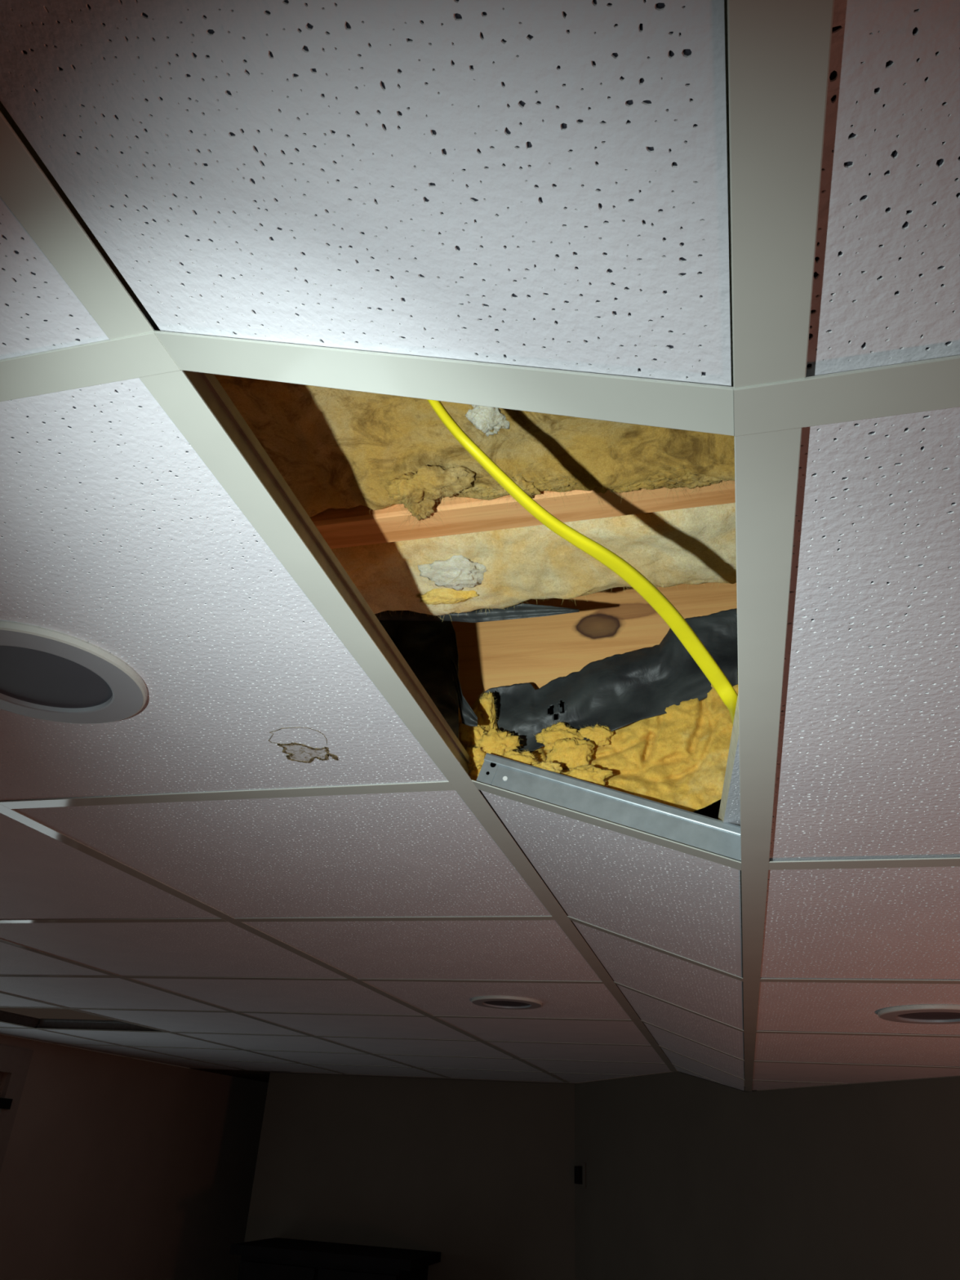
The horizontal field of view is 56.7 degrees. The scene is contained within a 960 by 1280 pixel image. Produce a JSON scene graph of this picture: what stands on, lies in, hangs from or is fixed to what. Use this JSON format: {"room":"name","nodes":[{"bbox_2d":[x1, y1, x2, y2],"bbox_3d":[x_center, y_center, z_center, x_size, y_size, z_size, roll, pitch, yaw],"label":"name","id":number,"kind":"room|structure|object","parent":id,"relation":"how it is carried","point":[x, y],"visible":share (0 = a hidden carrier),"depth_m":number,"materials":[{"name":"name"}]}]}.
{"room":"basement room","nodes":[
{"label":"basement room","id":0,"kind":"room"},
{"bbox_2d":[0,1034,268,1279],"bbox_3d":[-2.400,2.239,2.689,0.100,2.122,9.500,-5,-31,14],"label":"wall","id":1,"kind":"structure","parent":0,"point":[114,1167],"depth_m":4.59,"materials":[{"name":"paint"}]},
{"bbox_2d":[0,1044,33,1172],"bbox_3d":[-2.292,2.402,2.920,0.090,2.080,1.460,-5,-31,14],"label":"door","id":2,"kind":"structure","parent":1,"relation":"in","point":[15,1061],"depth_m":3.89,"materials":[{"name":"paint"}]},
{"bbox_2d":[0,1010,246,1070],"bbox_3d":[-1.951,1.225,3.050,0.025,0.038,4.920,-5,-31,14],"label":"main tee","id":3,"kind":"object","parent":1,"relation":"attached to","point":[6,1017],"visible":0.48,"depth_m":3.55,"materials":[{"name":"metal"}]},
{"bbox_2d":[0,1006,66,1008],"bbox_3d":[-1.645,1.221,3.012,0.585,0.038,0.025,-5,-31,14],"label":"cross tee","id":4,"kind":"object","parent":3,"relation":"attached to","point":[0,1006],"visible":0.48,"depth_m":2.96,"materials":[{"name":"metal"}]},
{"bbox_2d":[0,1027,113,1044],"bbox_3d":[-1.898,1.723,3.888,0.374,0.015,0.602,-5,-31,14],"label":"tile","id":5,"kind":"structure","parent":3,"relation":"on","point":[30,1033],"depth_m":3.90,"materials":[{"name":"paint"}]},
{"bbox_2d":[35,1018,166,1032],"bbox_3d":[-1.493,1.523,3.520,0.585,0.038,0.025,-5,-31,14],"label":"cross tee","id":6,"kind":"object","parent":3,"relation":"attached to","point":[45,1024],"visible":0.82,"depth_m":3.53,"materials":[{"name":"metal"}]},
{"bbox_2d":[59,1044,183,1058],"bbox_3d":[-1.746,2.024,4.396,0.374,0.015,0.602,-5,-31,14],"label":"tile","id":7,"kind":"structure","parent":3,"relation":"on","point":[120,1051],"depth_m":4.39,"materials":[{"name":"paint"}]},
{"bbox_2d":[37,1024,235,1048],"bbox_3d":[-1.418,1.682,3.769,0.602,0.015,0.602,-5,-31,14],"label":"tile","id":8,"kind":"structure","parent":3,"relation":"on","point":[125,1038],"depth_m":3.75,"materials":[{"name":"paint"}]},
{"bbox_2d":[136,1057,242,1070],"bbox_3d":[-1.594,2.326,4.904,0.374,0.015,0.602,-5,-31,14],"label":"tile","id":9,"kind":"structure","parent":3,"relation":"on","point":[183,1063],"depth_m":4.90,"materials":[{"name":"paint"}]},
{"bbox_2d":[189,1067,279,1082],"bbox_3d":[-1.157,3.057,6.128,0.515,0.020,2.345,-5,-31,14],"label":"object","id":10,"kind":"structure","parent":0,"point":[257,1075],"depth_m":5.36,"materials":[{"name":"beige paint"}]},
{"bbox_2d":[244,1072,574,1279],"bbox_3d":[-0.393,3.333,4.381,1.750,2.122,0.100,-5,-31,14],"label":"wall","id":11,"kind":"structure","parent":0,"point":[480,1175],"depth_m":4.64,"materials":[{"name":"beige paint"}]},
{"bbox_2d":[0,991,346,1074],"bbox_3d":[-1.435,1.027,2.653,0.025,0.038,5.520,-5,-31,14],"label":"main tee","id":12,"kind":"object","parent":11,"relation":"attached to","point":[1,992],"visible":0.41,"depth_m":3.30,"materials":[{"name":"metal"}]},
{"bbox_2d":[0,993,58,1007],"bbox_3d":[-1.721,1.078,2.753,0.602,0.016,0.600,-5,-31,14],"label":"tile","id":13,"kind":"structure","parent":12,"relation":"on","point":[6,1000],"depth_m":2.87,"materials":[{"name":"tile"}]},
{"bbox_2d":[0,942,109,975],"bbox_3d":[-1.286,0.727,2.099,0.595,0.016,0.600,-5,-31,14],"label":"tile","id":14,"kind":"structure","parent":12,"relation":"on","point":[14,960],"depth_m":2.19,"materials":[{"name":"paint"}]},
{"bbox_2d":[0,974,117,977],"bbox_3d":[-1.210,0.870,2.358,0.578,0.038,0.025,-5,-31,14],"label":"cross tee","id":15,"kind":"object","parent":12,"relation":"attached to","point":[5,975],"visible":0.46,"depth_m":2.32,"materials":[{"name":"metal"}]},
{"bbox_2d":[71,1008,232,1013],"bbox_3d":[-1.058,1.172,2.866,0.578,0.038,0.025,-5,-31,14],"label":"cross tee","id":16,"kind":"object","parent":12,"relation":"attached to","point":[72,1008],"visible":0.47,"depth_m":2.85,"materials":[{"name":"metal"}]},
{"bbox_2d":[125,1045,242,1050],"bbox_3d":[-1.341,1.825,4.027,0.585,0.038,0.025,-5,-31,14],"label":"cross tee","id":17,"kind":"object","parent":12,"relation":"attached to","point":[126,1046],"visible":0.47,"depth_m":4.01,"materials":[{"name":"metal"}]},
{"bbox_2d":[76,1008,304,1035],"bbox_3d":[-0.983,1.331,3.115,0.595,0.015,0.602,-5,-31,14],"label":"tile","id":18,"kind":"structure","parent":12,"relation":"on","point":[171,1021],"depth_m":3.09,"materials":[{"name":"paint"}]},
{"bbox_2d":[131,1046,293,1062],"bbox_3d":[-1.266,1.984,4.277,0.602,0.015,0.602,-5,-31,14],"label":"tile","id":19,"kind":"structure","parent":12,"relation":"on","point":[195,1054],"depth_m":4.26,"materials":[{"name":"paint"}]},
{"bbox_2d":[171,1031,310,1036],"bbox_3d":[-0.907,1.474,3.374,0.578,0.038,0.025,-5,-31,14],"label":"cross tee","id":20,"kind":"object","parent":12,"relation":"attached to","point":[171,1032],"visible":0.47,"depth_m":3.36,"materials":[{"name":"metal"}]},
{"bbox_2d":[176,1032,364,1053],"bbox_3d":[-0.831,1.633,3.623,0.595,0.015,0.602,-5,-31,14],"label":"tile","id":21,"kind":"structure","parent":12,"relation":"on","point":[294,1043],"depth_m":3.60,"materials":[{"name":"paint"}]},
{"bbox_2d":[201,1060,338,1073],"bbox_3d":[-1.114,2.286,4.785,0.602,0.015,0.602,-5,-31,14],"label":"tile","id":22,"kind":"structure","parent":12,"relation":"on","point":[261,1066],"depth_m":4.78,"materials":[{"name":"paint"}]},
{"bbox_2d":[246,1049,368,1054],"bbox_3d":[-0.755,1.776,3.881,0.578,0.038,0.025,-5,-31,14],"label":"cross tee","id":23,"kind":"object","parent":12,"relation":"attached to","point":[246,1050],"visible":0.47,"depth_m":3.86,"materials":[{"name":"metal"}]},
{"bbox_2d":[0,937,451,1078],"bbox_3d":[-0.852,0.978,2.508,0.025,0.038,5.520,-5,-31,14],"label":"main tee","id":24,"kind":"object","parent":11,"relation":"attached to","point":[2,940],"visible":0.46,"depth_m":2.50,"materials":[{"name":"metal"}]},
{"bbox_2d":[0,813,220,919],"bbox_3d":[-0.836,0.375,1.442,0.634,0.016,0.600,-5,-31,14],"label":"tile","id":25,"kind":"structure","parent":24,"relation":"on","point":[42,877],"depth_m":1.46,"materials":[{"name":"paint"}]},
{"bbox_2d":[0,976,226,1011],"bbox_3d":[-1.135,1.029,2.607,0.595,0.016,0.600,-5,-31,14],"label":"tile","id":26,"kind":"structure","parent":24,"relation":"on","point":[68,992],"depth_m":2.60,"materials":[{"name":"tile"}]},
{"bbox_2d":[0,918,226,923],"bbox_3d":[-0.760,0.518,1.700,0.617,0.038,0.025,-5,-31,14],"label":"cross tee","id":27,"kind":"object","parent":24,"relation":"attached to","point":[118,920],"visible":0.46,"depth_m":1.67,"materials":[{"name":"metal"}]},
{"bbox_2d":[0,921,345,977],"bbox_3d":[-0.684,0.676,1.949,0.634,0.016,0.600,-5,-31,14],"label":"tile","id":28,"kind":"structure","parent":24,"relation":"on","point":[215,948],"depth_m":1.91,"materials":[{"name":"paint"}]},
{"bbox_2d":[121,975,350,980],"bbox_3d":[-0.608,0.820,2.208,0.617,0.038,0.025,-5,-31,14],"label":"cross tee","id":29,"kind":"object","parent":24,"relation":"attached to","point":[126,976],"visible":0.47,"depth_m":2.19,"materials":[{"name":"metal"}]},
{"bbox_2d":[129,977,423,1015],"bbox_3d":[-0.533,0.978,2.457,0.634,0.016,0.600,-5,-31,14],"label":"tile","id":30,"kind":"structure","parent":24,"relation":"on","point":[342,997],"depth_m":2.42,"materials":[{"name":"tile"}]},
{"bbox_2d":[251,1050,408,1066],"bbox_3d":[-0.679,1.935,4.131,0.595,0.015,0.602,-5,-31,14],"label":"tile","id":31,"kind":"structure","parent":24,"relation":"on","point":[301,1057],"depth_m":4.12,"materials":[{"name":"paint"}]},
{"bbox_2d":[236,1011,426,1017],"bbox_3d":[-0.456,1.121,2.716,0.617,0.038,0.025,-5,-31,14],"label":"cross tee","id":32,"kind":"object","parent":24,"relation":"attached to","point":[416,1015],"visible":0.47,"depth_m":2.70,"materials":[{"name":"metal"}]},
{"bbox_2d":[306,1063,444,1077],"bbox_3d":[-0.528,2.237,4.639,0.595,0.015,0.602,-5,-31,14],"label":"tile","id":33,"kind":"structure","parent":24,"relation":"on","point":[348,1069],"depth_m":4.63,"materials":[{"name":"paint"}]},
{"bbox_2d":[315,1035,478,1041],"bbox_3d":[-0.304,1.423,3.224,0.617,0.038,0.025,-5,-31,14],"label":"cross tee","id":34,"kind":"object","parent":24,"relation":"attached to","point":[316,1036],"visible":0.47,"depth_m":3.21,"materials":[{"name":"metal"}]},
{"bbox_2d":[373,1053,515,1059],"bbox_3d":[-0.153,1.725,3.732,0.617,0.038,0.025,-5,-31,14],"label":"cross tee","id":35,"kind":"object","parent":24,"relation":"attached to","point":[374,1054],"visible":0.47,"depth_m":3.72,"materials":[{"name":"metal"}]},
{"bbox_2d":[377,1054,541,1071],"bbox_3d":[-0.077,1.884,3.981,0.634,0.015,0.602,-5,-31,14],"label":"tile","id":36,"kind":"structure","parent":24,"relation":"on","point":[512,1064],"depth_m":3.97,"materials":[{"name":"paint"}]},
{"bbox_2d":[0,804,568,1082],"bbox_3d":[-0.268,0.851,2.228,0.025,0.038,5.820,-5,-31,14],"label":"main tee","id":37,"kind":"object","parent":11,"relation":"attached to","point":[11,813],"visible":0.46,"depth_m":1.52,"materials":[{"name":"metal"}]},
{"bbox_2d":[243,1013,475,1039],"bbox_3d":[-0.381,1.281,2.965,0.634,0.015,0.602,-5,-31,14],"label":"tile","id":38,"kind":"structure","parent":37,"relation":"on","point":[339,1025],"depth_m":2.94,"materials":[{"name":"paint"}]},
{"bbox_2d":[320,1036,512,1057],"bbox_3d":[-0.229,1.582,3.473,0.634,0.015,0.602,-5,-31,14],"label":"tile","id":39,"kind":"structure","parent":37,"relation":"on","point":[374,1046],"depth_m":3.45,"materials":[{"name":"paint"}]},
{"bbox_2d":[419,1067,564,1082],"bbox_3d":[0.074,2.186,4.489,0.634,0.015,0.602,-5,-31,14],"label":"tile","id":40,"kind":"structure","parent":37,"relation":"on","point":[453,1073],"depth_m":4.48,"materials":[{"name":"paint"}]},
{"bbox_2d":[550,1072,636,1082],"bbox_3d":[0.591,2.143,4.360,0.418,0.015,0.602,-5,-31,14],"label":"tile","id":41,"kind":"structure","parent":37,"relation":"on","point":[571,1077],"depth_m":4.28,"materials":[{"name":"paint"}]},
{"bbox_2d":[524,1059,671,1075],"bbox_3d":[0.525,1.834,3.831,0.597,0.015,0.602,-5,-31,14],"label":"tile","id":42,"kind":"structure","parent":37,"relation":"on","point":[557,1066],"depth_m":3.80,"materials":[{"name":"paint"}]},
{"bbox_2d":[268,1071,574,1084],"bbox_3d":[-0.354,2.386,4.857,1.750,0.003,0.024,-5,-31,14],"label":"trim","id":43,"kind":"structure","parent":11,"relation":"attached to","point":[268,1071],"depth_m":4.83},
{"bbox_2d":[693,799,720,819],"bbox_3d":[0.395,0.786,2.778,5.900,0.020,9.600,-5,-31,14],"label":"ceiling","id":44,"kind":"structure","parent":0,"point":[712,811],"depth_m":2.07,"materials":[{"name":"brown wood"}]},
{"bbox_2d":[310,480,735,548],"bbox_3d":[0.057,-0.211,0.819,1.750,0.236,0.042,-5,-31,14],"label":"joist","id":45,"kind":"object","parent":44,"relation":"attached to","point":[352,526],"visible":0.17,"depth_m":0.77,"materials":[{"name":"brown wood"}]},
{"bbox_2d":[213,373,734,533],"bbox_3d":[-0.037,-0.248,0.667,1.569,0.191,0.357,-5,-31,14],"label":"insulation batt","id":46,"kind":"object","parent":45,"relation":"attached to","point":[335,448],"visible":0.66,"depth_m":0.71,"materials":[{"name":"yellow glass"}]},
{"bbox_2d":[330,502,736,620],"bbox_3d":[0.034,-0.120,0.891,1.562,0.158,0.182,-5,-31,14],"label":"insulation batt","id":47,"kind":"object","parent":45,"relation":"attached to","point":[503,568],"visible":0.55,"depth_m":0.84,"materials":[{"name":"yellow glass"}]},
{"bbox_2d":[374,603,579,622],"bbox_3d":[-0.040,-0.048,0.969,0.298,0.074,0.017,-4,-31,13],"label":"sheet","id":48,"kind":"object","parent":47,"relation":"attached to","point":[522,611],"visible":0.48,"depth_m":0.94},
{"bbox_2d":[451,582,737,708],"bbox_3d":[0.157,-0.011,1.155,1.750,0.236,0.042,-5,-31,14],"label":"joist","id":49,"kind":"object","parent":44,"relation":"attached to","point":[537,651],"visible":0.05,"depth_m":1.14,"materials":[{"name":"brown wood"}]},
{"bbox_2d":[574,1071,959,1279],"bbox_3d":[1.290,2.055,1.990,0.100,2.122,5.175,12,-31,-14],"label":"wall","id":50,"kind":"structure","parent":0,"point":[689,1177],"depth_m":3.09,"materials":[{"name":"beige paint"}]},
{"bbox_2d":[0,101,676,1071],"bbox_3d":[0.145,0.464,1.514,0.025,0.038,5.452,-5,-31,14],"label":"main tee","id":51,"kind":"object","parent":50,"relation":"on","point":[197,403],"visible":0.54,"depth_m":0.55,"materials":[{"name":"metal"}]},
{"bbox_2d":[0,197,109,359],"bbox_3d":[-0.537,-0.280,0.276,0.597,0.016,0.600,-5,-31,14],"label":"tile","id":52,"kind":"structure","parent":51,"relation":"on","point":[39,312],"depth_m":0.43,"materials":[{"name":"tile"}]},
{"bbox_2d":[0,324,180,401],"bbox_3d":[-0.449,-0.137,0.531,0.604,0.038,0.025,-5,-31,14],"label":"cross tee","id":53,"kind":"object","parent":51,"relation":"attached to","point":[141,355],"visible":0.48,"depth_m":0.46,"materials":[{"name":"metal"}]},
{"bbox_2d":[0,377,448,800],"bbox_3d":[-0.385,0.022,0.783,0.597,0.017,0.600,-5,-31,14],"label":"tile","id":54,"kind":"structure","parent":51,"relation":"on","point":[117,536],"depth_m":0.69,"materials":[{"name":"tile"}]},
{"bbox_2d":[0,620,147,724],"bbox_3d":[-0.386,0.033,0.778,0.183,0.008,0.183,-5,-31,14],"label":"recessed light","id":55,"kind":"object","parent":54,"relation":"attached to","point":[46,673],"visible":1,"depth_m":0.78,"materials":[{"name":"paint"}]},
{"bbox_2d":[0,781,454,808],"bbox_3d":[-0.309,0.165,1.042,0.579,0.038,0.025,-5,-31,14],"label":"cross tee","id":56,"kind":"object","parent":51,"relation":"attached to","point":[435,785],"visible":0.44,"depth_m":1.02,"materials":[{"name":"metal"}]},
{"bbox_2d":[13,790,551,918],"bbox_3d":[-0.233,0.324,1.292,0.597,0.016,0.600,-5,-31,14],"label":"tile","id":57,"kind":"structure","parent":51,"relation":"on","point":[408,854],"depth_m":1.22,"materials":[{"name":"paint"}]},
{"bbox_2d":[0,0,733,386],"bbox_3d":[-0.102,-0.276,0.144,0.270,0.108,0.600,-5,-31,14],"label":"tile","id":58,"kind":"structure","parent":51,"relation":"on","point":[539,184],"depth_m":0.30,"materials":[{"name":"tile"}]},
{"bbox_2d":[234,915,554,921],"bbox_3d":[-0.157,0.467,1.550,0.579,0.038,0.025,-5,-31,14],"label":"cross tee","id":59,"kind":"object","parent":51,"relation":"attached to","point":[478,917],"visible":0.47,"depth_m":1.53,"materials":[{"name":"metal"}]},
{"bbox_2d":[242,920,601,981],"bbox_3d":[-0.081,0.626,1.799,0.597,0.016,0.600,-5,-31,14],"label":"tile","id":60,"kind":"structure","parent":51,"relation":"on","point":[506,949],"depth_m":1.75,"materials":[{"name":"paint"}]},
{"bbox_2d":[378,620,477,739],"bbox_3d":[-0.118,0.006,1.044,0.249,0.261,0.070,-5,-31,14],"label":"sheet","id":61,"kind":"object","parent":51,"relation":"on","point":[428,647],"depth_m":1.04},
{"bbox_2d":[358,978,603,983],"bbox_3d":[-0.005,0.769,2.058,0.579,0.038,0.025,-5,-31,14],"label":"cross tee","id":62,"kind":"object","parent":51,"relation":"attached to","point":[362,980],"visible":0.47,"depth_m":2.04,"materials":[{"name":"metal"}]},
{"bbox_2d":[364,981,631,1019],"bbox_3d":[0.070,0.928,2.307,0.597,0.016,0.600,-5,-31,14],"label":"tile","id":63,"kind":"structure","parent":51,"relation":"on","point":[558,1000],"depth_m":2.25,"materials":[{"name":"tile"}]},
{"bbox_2d":[471,995,542,1009],"bbox_3d":[0.069,0.938,2.301,0.183,0.008,0.183,-5,-31,14],"label":"recessed light","id":64,"kind":"object","parent":63,"relation":"attached to","point":[511,1002],"visible":1,"depth_m":2.29,"materials":[{"name":"paint"}]},
{"bbox_2d":[433,1015,632,1021],"bbox_3d":[0.146,1.071,2.566,0.579,0.038,0.025,-5,-31,14],"label":"cross tee","id":65,"kind":"object","parent":51,"relation":"attached to","point":[455,1016],"visible":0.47,"depth_m":2.55,"materials":[{"name":"metal"}]},
{"bbox_2d":[437,1017,650,1044],"bbox_3d":[0.222,1.230,2.815,0.597,0.015,0.602,-5,-31,14],"label":"tile","id":66,"kind":"structure","parent":51,"relation":"on","point":[602,1032],"depth_m":2.79,"materials":[{"name":"paint"}]},
{"bbox_2d":[484,1040,651,1046],"bbox_3d":[0.298,1.373,3.074,0.579,0.038,0.025,-5,-31,14],"label":"cross tee","id":67,"kind":"object","parent":51,"relation":"attached to","point":[485,1041],"visible":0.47,"depth_m":3.06,"materials":[{"name":"metal"}]},
{"bbox_2d":[487,1041,664,1062],"bbox_3d":[0.374,1.532,3.323,0.597,0.015,0.602,-5,-31,14],"label":"tile","id":68,"kind":"structure","parent":51,"relation":"on","point":[521,1050],"depth_m":3.30,"materials":[{"name":"paint"}]},
{"bbox_2d":[521,1058,665,1064],"bbox_3d":[0.450,1.674,3.582,0.579,0.038,0.025,-5,-31,14],"label":"cross tee","id":69,"kind":"object","parent":51,"relation":"attached to","point":[522,1059],"visible":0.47,"depth_m":3.56,"materials":[{"name":"metal"}]},
{"bbox_2d":[672,1064,721,1084],"bbox_3d":[0.885,1.756,3.589,0.192,0.082,0.301,-5,-31,14],"label":"tile","id":70,"kind":"structure","parent":51,"relation":"on","point":[680,1069],"depth_m":3.56,"materials":[{"name":"paint"}]},
{"bbox_2d":[574,1162,586,1188],"bbox_3d":[0.488,2.630,4.376,0.026,0.105,0.100,12,-31,-14],"label":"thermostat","id":71,"kind":"object","parent":50,"relation":"attached to","point":[580,1168],"visible":1,"depth_m":4.36,"materials":[{"name":"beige plastic"}]},
{"bbox_2d":[727,0,834,1091],"bbox_3d":[0.366,0.406,1.202,0.025,0.038,4.986,-5,-31,14],"label":"main tee","id":72,"kind":"object","parent":50,"relation":"attached to","point":[779,51],"visible":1,"depth_m":0.30,"materials":[{"name":"metal"}]},
{"bbox_2d":[153,330,734,435],"bbox_3d":[-0.024,-0.132,0.401,0.280,0.130,0.025,-5,-31,14],"label":"cross tee","id":73,"kind":"object","parent":72,"relation":"attached to","point":[677,405],"visible":0.52,"depth_m":0.38,"materials":[{"name":"metal"}]},
{"bbox_2d":[471,752,741,870],"bbox_3d":[0.128,0.170,0.909,0.280,0.130,0.025,-5,-31,14],"label":"cross tee","id":74,"kind":"object","parent":72,"relation":"attached to","point":[700,836],"visible":0.95,"depth_m":0.90,"materials":[{"name":"metal"}]},
{"bbox_2d":[480,790,742,977],"bbox_3d":[0.201,0.329,1.159,0.270,0.108,0.600,-5,-31,14],"label":"tile","id":75,"kind":"structure","parent":72,"relation":"on","point":[688,906],"depth_m":1.08,"materials":[{"name":"paint"}]},
{"bbox_2d":[458,684,737,812],"bbox_3d":[0.140,0.114,1.034,0.478,0.244,0.173,-5,-31,14],"label":"insulation batt","id":76,"kind":"object","parent":75,"relation":"on","point":[677,757],"visible":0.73,"depth_m":0.99,"materials":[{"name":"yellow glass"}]},
{"bbox_2d":[484,608,737,752],"bbox_3d":[0.188,0.044,1.056,0.390,0.207,0.054,-5,-31,14],"label":"sheet","id":77,"kind":"object","parent":76,"relation":"on","point":[615,691],"visible":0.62,"depth_m":1.05,"materials":[{"name":"plastic"}]},
{"bbox_2d":[567,915,742,981],"bbox_3d":[0.280,0.472,1.417,0.280,0.130,0.025,-5,-31,14],"label":"cross tee","id":78,"kind":"object","parent":72,"relation":"attached to","point":[571,918],"visible":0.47,"depth_m":1.40,"materials":[{"name":"metal"}]},
{"bbox_2d":[572,920,743,1030],"bbox_3d":[0.352,0.630,1.667,0.270,0.108,0.600,-5,-31,14],"label":"tile","id":79,"kind":"structure","parent":72,"relation":"on","point":[708,993],"depth_m":1.62,"materials":[{"name":"paint"}]},
{"bbox_2d":[613,981,743,1032],"bbox_3d":[0.432,0.773,1.925,0.280,0.130,0.025,-5,-31,14],"label":"cross tee","id":80,"kind":"object","parent":72,"relation":"attached to","point":[615,983],"visible":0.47,"depth_m":1.91,"materials":[{"name":"metal"}]},
{"bbox_2d":[617,984,744,1059],"bbox_3d":[0.504,0.932,2.175,0.270,0.108,0.600,-5,-31,14],"label":"tile","id":81,"kind":"structure","parent":72,"relation":"on","point":[717,1036],"depth_m":2.14,"materials":[{"name":"paint"}]},
{"bbox_2d":[640,1019,744,1061],"bbox_3d":[0.583,1.075,2.433,0.280,0.130,0.025,-5,-31,14],"label":"cross tee","id":82,"kind":"object","parent":72,"relation":"attached to","point":[641,1020],"visible":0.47,"depth_m":2.42,"materials":[{"name":"metal"}]},
{"bbox_2d":[643,1022,744,1079],"bbox_3d":[0.656,1.234,2.683,0.270,0.108,0.600,-5,-31,14],"label":"tile","id":83,"kind":"structure","parent":72,"relation":"on","point":[707,1055],"depth_m":2.66,"materials":[{"name":"paint"}]},
{"bbox_2d":[658,1045,744,1079],"bbox_3d":[0.735,1.377,2.941,0.280,0.130,0.025,-5,-31,14],"label":"cross tee","id":84,"kind":"object","parent":72,"relation":"attached to","point":[659,1046],"visible":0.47,"depth_m":2.93,"materials":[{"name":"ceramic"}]},
{"bbox_2d":[661,1047,744,1090],"bbox_3d":[0.804,1.536,3.192,0.264,0.108,0.602,-5,-31,14],"label":"tile","id":85,"kind":"structure","parent":72,"relation":"on","point":[722,1077],"depth_m":3.17,"materials":[{"name":"paint"}]},
{"bbox_2d":[718,696,740,826],"bbox_3d":[0.367,0.011,0.624,0.359,0.060,0.600,-3,-30,10],"label":"tile","id":86,"kind":"structure","parent":72,"relation":"on","point":[730,806],"depth_m":0.79,"materials":[{"name":"paint"}]},
{"bbox_2d":[426,399,737,724],"bbox_3d":[0.255,0.011,0.709,0.866,0.097,0.185,20,-34,-26],"label":"electrical cable","id":87,"kind":"object","parent":86,"relation":"on","point":[646,588],"visible":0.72,"depth_m":0.60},
{"bbox_2d":[752,1080,844,1084],"bbox_3d":[1.014,1.393,2.848,0.276,0.038,0.025,-5,-31,14],"label":"cross tee","id":88,"kind":"object","parent":72,"relation":"attached to","point":[753,1080],"visible":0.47,"depth_m":2.83,"materials":[{"name":"metal"}]},
{"bbox_2d":[751,1080,846,1090],"bbox_3d":[1.075,1.519,3.040,0.298,0.015,0.468,-5,-31,14],"label":"tile","id":89,"kind":"structure","parent":72,"relation":"on","point":[757,1085],"depth_m":2.97,"materials":[{"name":"paint"}]},
{"bbox_2d":[733,355,959,436],"bbox_3d":[0.392,-0.127,0.274,0.610,0.038,0.025,-5,-31,14],"label":"cross tee","id":90,"kind":"object","parent":72,"relation":"attached to","point":[929,384],"visible":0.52,"depth_m":0.33,"materials":[{"name":"metal"}]},
{"bbox_2d":[752,1062,959,1083],"bbox_3d":[1.087,1.238,2.552,0.602,0.015,0.602,-5,-31,14],"label":"tile","id":91,"kind":"structure","parent":72,"relation":"on","point":[840,1073],"depth_m":2.51,"materials":[{"name":"paint"}]},
{"bbox_2d":[754,1032,959,1066],"bbox_3d":[0.935,0.935,2.044,0.602,0.016,0.600,-5,-31,14],"label":"tile","id":92,"kind":"structure","parent":72,"relation":"on","point":[794,1047],"depth_m":2.04,"materials":[{"name":"paint"}]},
{"bbox_2d":[754,1060,959,1068],"bbox_3d":[1.012,1.079,2.303,0.585,0.038,0.025,-5,-31,14],"label":"cross tee","id":93,"kind":"object","parent":72,"relation":"attached to","point":[754,1060],"visible":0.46,"depth_m":2.30,"materials":[{"name":"metal"}]},
{"bbox_2d":[756,982,959,1035],"bbox_3d":[0.784,0.634,1.536,0.602,0.016,0.600,-5,-31,14],"label":"tile","id":94,"kind":"structure","parent":72,"relation":"on","point":[793,1006],"depth_m":1.52,"materials":[{"name":"tile"}]},
{"bbox_2d":[877,1004,959,1024],"bbox_3d":[0.783,0.644,1.530,0.183,0.008,0.183,-5,-31,14],"label":"recessed light","id":95,"kind":"object","parent":94,"relation":"attached to","point":[930,1014],"visible":1,"depth_m":1.53,"materials":[{"name":"paint"}]},
{"bbox_2d":[756,1031,959,1037],"bbox_3d":[0.860,0.777,1.795,0.585,0.038,0.025,-5,-31,14],"label":"cross tee","id":96,"kind":"object","parent":72,"relation":"attached to","point":[765,1032],"visible":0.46,"depth_m":1.80,"materials":[{"name":"metal"}]},
{"bbox_2d":[760,977,959,983],"bbox_3d":[0.708,0.475,1.287,0.585,0.038,0.025,-5,-31,14],"label":"cross tee","id":97,"kind":"object","parent":72,"relation":"attached to","point":[762,980],"visible":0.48,"depth_m":1.31,"materials":[{"name":"metal"}]},
{"bbox_2d":[760,866,959,980],"bbox_3d":[0.632,0.332,1.028,0.602,0.016,0.600,-5,-31,14],"label":"tile","id":98,"kind":"structure","parent":72,"relation":"on","point":[876,923],"depth_m":1.02,"materials":[{"name":"paint"}]},
{"bbox_2d":[768,407,959,860],"bbox_3d":[0.480,0.029,0.521,0.602,0.016,0.600,-5,-31,14],"label":"tile","id":99,"kind":"structure","parent":72,"relation":"on","point":[868,764],"depth_m":0.49,"materials":[{"name":"tile"}]},
{"bbox_2d":[768,857,959,870],"bbox_3d":[0.556,0.173,0.779,0.585,0.038,0.025,-5,-31,14],"label":"cross tee","id":100,"kind":"object","parent":72,"relation":"attached to","point":[922,861],"visible":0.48,"depth_m":0.82,"materials":[{"name":"metal"}]},
{"bbox_2d":[805,0,959,377],"bbox_3d":[0.329,-0.273,0.013,0.602,0.016,0.600,-5,-31,14],"label":"tile","id":101,"kind":"structure","parent":72,"relation":"on","point":[886,289],"depth_m":0.26,"materials":[{"name":"tile"}]},
{"bbox_3d":[0.265,2.976,1.515,5.900,0.050,9.600,-5,-31,14],"label":"floor","id":102,"kind":"structure","parent":0,"visible":0},
{"bbox_2d":[230,1237,440,1279],"bbox_3d":[-0.724,3.542,3.999,0.900,1.345,0.485,-5,-31,14],"label":"cabinet","id":103,"kind":"object","parent":102,"relation":"on","point":[275,1258],"visible":1,"depth_m":4.16,"materials":[{"name":"black wood"}]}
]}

